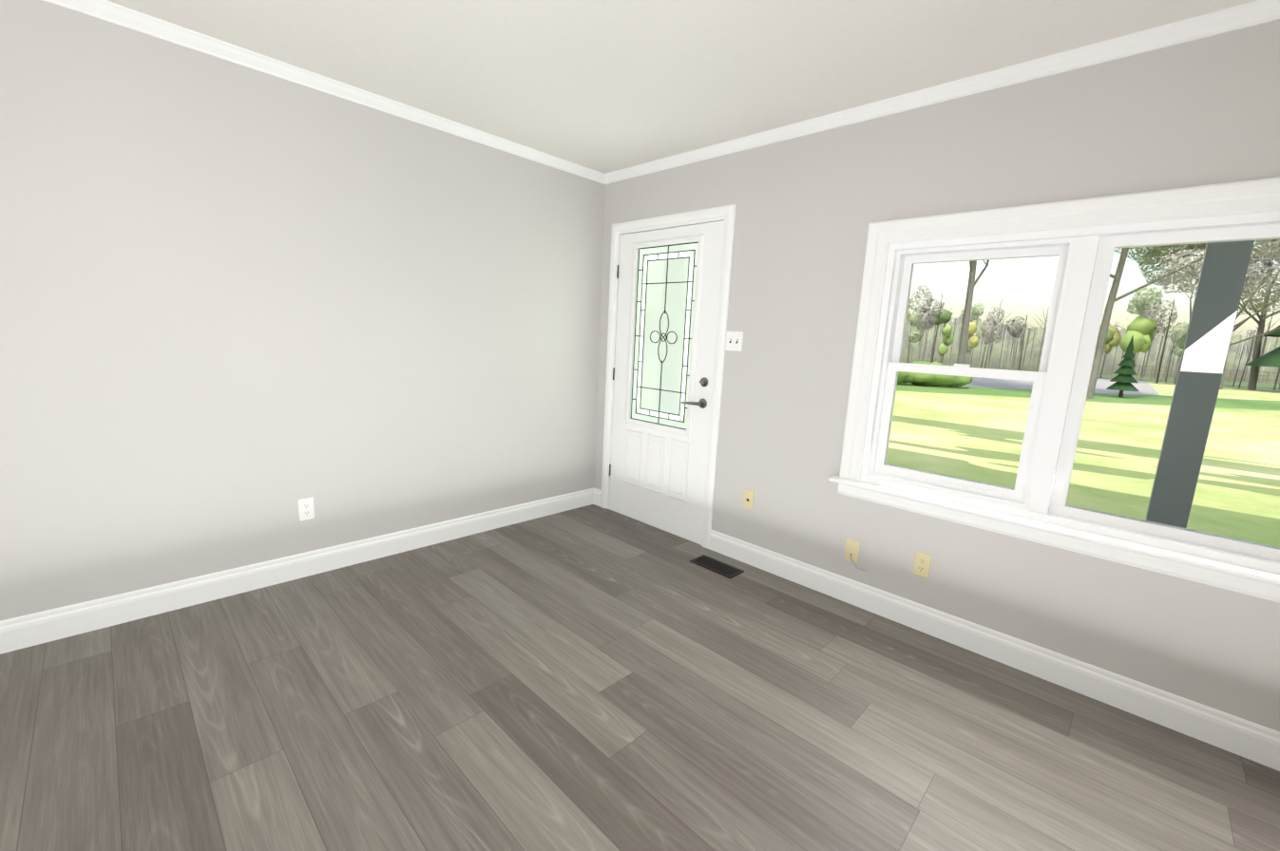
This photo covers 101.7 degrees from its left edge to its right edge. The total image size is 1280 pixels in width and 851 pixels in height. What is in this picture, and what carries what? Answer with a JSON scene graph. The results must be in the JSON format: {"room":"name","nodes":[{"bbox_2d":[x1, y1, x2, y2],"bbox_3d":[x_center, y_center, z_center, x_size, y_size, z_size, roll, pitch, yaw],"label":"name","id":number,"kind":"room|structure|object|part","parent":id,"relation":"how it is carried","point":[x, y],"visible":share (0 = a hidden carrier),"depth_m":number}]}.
{"room":"empty living room","nodes":[
{"label":"empty living room","id":0,"kind":"room"},
{"bbox_2d":[0,0,605,621],"bbox_3d":[-1.592,-0.441,2.706,0.120,2.440,3.560,12,13,43],"label":"wall","id":1,"kind":"structure","parent":0,"point":[243,310],"depth_m":2.39},
{"bbox_2d":[0,488,600,654],"bbox_3d":[-1.601,0.709,2.843,0.030,0.128,3.574,12,13,43],"label":"baseboard","id":2,"kind":"structure","parent":1,"relation":"attached to","point":[30,630],"depth_m":2.54},
{"bbox_2d":[297,497,314,521],"bbox_3d":[-1.715,0.431,2.678,0.009,0.115,0.070,12,13,43],"label":"outlet","id":3,"kind":"object","parent":1,"relation":"attached to","point":[306,509],"visible":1,"depth_m":2.67},
{"bbox_2d":[42,0,605,184],"bbox_3d":[-1.493,-1.600,2.434,0.042,0.056,3.510,12,13,43],"label":"crown molding","id":4,"kind":"structure","parent":1,"relation":"attached to","point":[103,9],"depth_m":2.36},
{"bbox_2d":[0,504,1279,850],"bbox_3d":[-2.795,0.678,3.351,14.820,0.100,4.830,12,13,43],"label":"floor","id":5,"kind":"structure","parent":0,"point":[593,678],"depth_m":1.77},
{"bbox_2d":[689,554,744,578],"bbox_3d":[0.453,0.834,3.090,0.300,0.005,0.140,12,13,43],"label":"floor vent","id":6,"kind":"object","parent":5,"relation":"in","point":[717,566],"visible":1,"depth_m":3.08},
{"bbox_2d":[106,0,1256,173],"bbox_3d":[-2.668,-1.823,2.927,14.820,0.100,4.830,12,13,43],"label":"ceiling","id":7,"kind":"structure","parent":0,"point":[604,86],"depth_m":2.08},
{"bbox_2d":[593,19,1279,731],"bbox_3d":[1.929,-0.127,1.909,6.340,2.440,0.160,12,13,43],"label":"wall","id":8,"kind":"structure","parent":0,"point":[1191,113],"depth_m":2.30},
{"bbox_2d":[609,220,724,542],"bbox_3d":[0.121,-0.292,3.549,0.901,2.007,0.119,12,13,43],"label":"front door","id":9,"kind":"structure","parent":8,"relation":"in","point":[667,301],"depth_m":3.51},
{"bbox_3d":[-0.196,-0.380,3.843,0.019,1.550,0.012,12,13,43],"label":"front door hinge","id":10,"kind":"part","parent":9,"relation":"part of"},
{"bbox_2d":[600,203,736,549],"bbox_3d":[0.177,-0.330,3.587,1.049,2.103,0.179,12,13,43],"label":"door frame","id":11,"kind":"structure","parent":8,"relation":"attached to","point":[726,214],"depth_m":3.31},
{"bbox_2d":[725,331,743,351],"bbox_3d":[0.553,-0.500,3.085,0.116,0.115,0.019,12,13,43],"label":"light switch","id":12,"kind":"object","parent":8,"relation":"attached to","point":[734,340],"visible":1,"depth_m":3.08},
{"bbox_2d":[742,489,754,510],"bbox_3d":[0.647,0.441,3.115,0.070,0.115,0.007,12,13,43],"label":"outlet plate","id":13,"kind":"object","parent":8,"relation":"attached to","point":[748,499],"visible":1,"depth_m":3.11},
{"bbox_2d":[843,538,865,571],"bbox_3d":[1.101,0.661,2.657,0.136,0.120,0.063,12,13,43],"label":"cable wall plate","id":14,"kind":"object","parent":8,"relation":"attached to","point":[851,551],"visible":1,"depth_m":2.69},
{"bbox_2d":[912,551,931,578],"bbox_3d":[1.334,0.660,2.467,0.070,0.115,0.009,12,13,43],"label":"duplex electrical outlet","id":15,"kind":"object","parent":8,"relation":"attached to","point":[922,564],"visible":1,"depth_m":2.46},
{"bbox_2d":[605,0,1279,184],"bbox_3d":[1.918,-1.292,1.637,6.100,0.056,0.042,12,13,43],"label":"crown molding","id":16,"kind":"structure","parent":8,"relation":"attached to","point":[1231,19],"depth_m":2.07},
{"bbox_2d":[708,530,1279,771],"bbox_3d":[1.847,1.026,2.005,3.909,0.128,0.014,12,13,43],"label":"baseboard","id":17,"kind":"structure","parent":8,"relation":"attached to","point":[1247,739],"depth_m":2.17},
{"bbox_2d":[828,176,1279,603],"bbox_3d":[2.260,-0.064,1.530,3.320,1.346,0.197,12,13,43],"label":"window","id":18,"kind":"structure","parent":8,"relation":"in","point":[1060,378],"depth_m":2.10},
{"label":"outside","id":19,"kind":"structure","parent":0,"visible":0},
{"bbox_2d":[900,310,1279,383],"bbox_3d":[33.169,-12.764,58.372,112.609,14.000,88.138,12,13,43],"label":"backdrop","id":20,"kind":"structure","parent":19,"point":[1002,347],"depth_m":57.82},
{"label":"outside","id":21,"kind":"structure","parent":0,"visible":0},
{"bbox_2d":[886,367,1279,547],"bbox_3d":[69.516,-5.343,61.413,300.000,0.368,220.000,12,13,43],"label":"lawn","id":22,"kind":"structure","parent":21,"point":[937,454],"depth_m":9.45},
{"bbox_2d":[904,239,1279,398],"bbox_3d":[26.341,-17.157,44.524,73.682,24.631,64.683,12,13,43],"label":"trunks","id":23,"kind":"object","parent":22,"relation":"on","point":[1103,332],"depth_m":31.51},
{"bbox_2d":[897,238,1279,391],"bbox_3d":[25.200,-13.043,45.771,72.507,16.396,64.191,12,13,43],"label":"foliage","id":24,"kind":"object","parent":23,"relation":"attached to","point":[1147,326],"depth_m":35.18},
{"bbox_2d":[1136,365,1279,384],"bbox_3d":[59.004,-4.934,52.106,20.529,1.250,0.141,2,10,-6],"label":"fence rail","id":25,"kind":"object","parent":22,"relation":"on","point":[1165,371],"depth_m":52.04},
{"bbox_3d":[2.644,1.113,3.008,12.000,0.240,2.190,12,13,43],"label":"porch","id":26,"kind":"object","parent":22,"relation":"on","visible":0},
{"bbox_2d":[1145,240,1254,528],"bbox_3d":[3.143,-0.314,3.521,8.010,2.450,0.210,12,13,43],"label":"porch post","id":27,"kind":"object","parent":26,"relation":"on","point":[1207,300],"depth_m":3.18},
{"bbox_2d":[1180,310,1237,373],"bbox_3d":[3.399,-0.502,3.118,0.176,0.367,0.001,12,13,43],"label":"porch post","id":28,"kind":"object","parent":27,"relation":"attached to","point":[1215,344],"depth_m":3.11}
]}

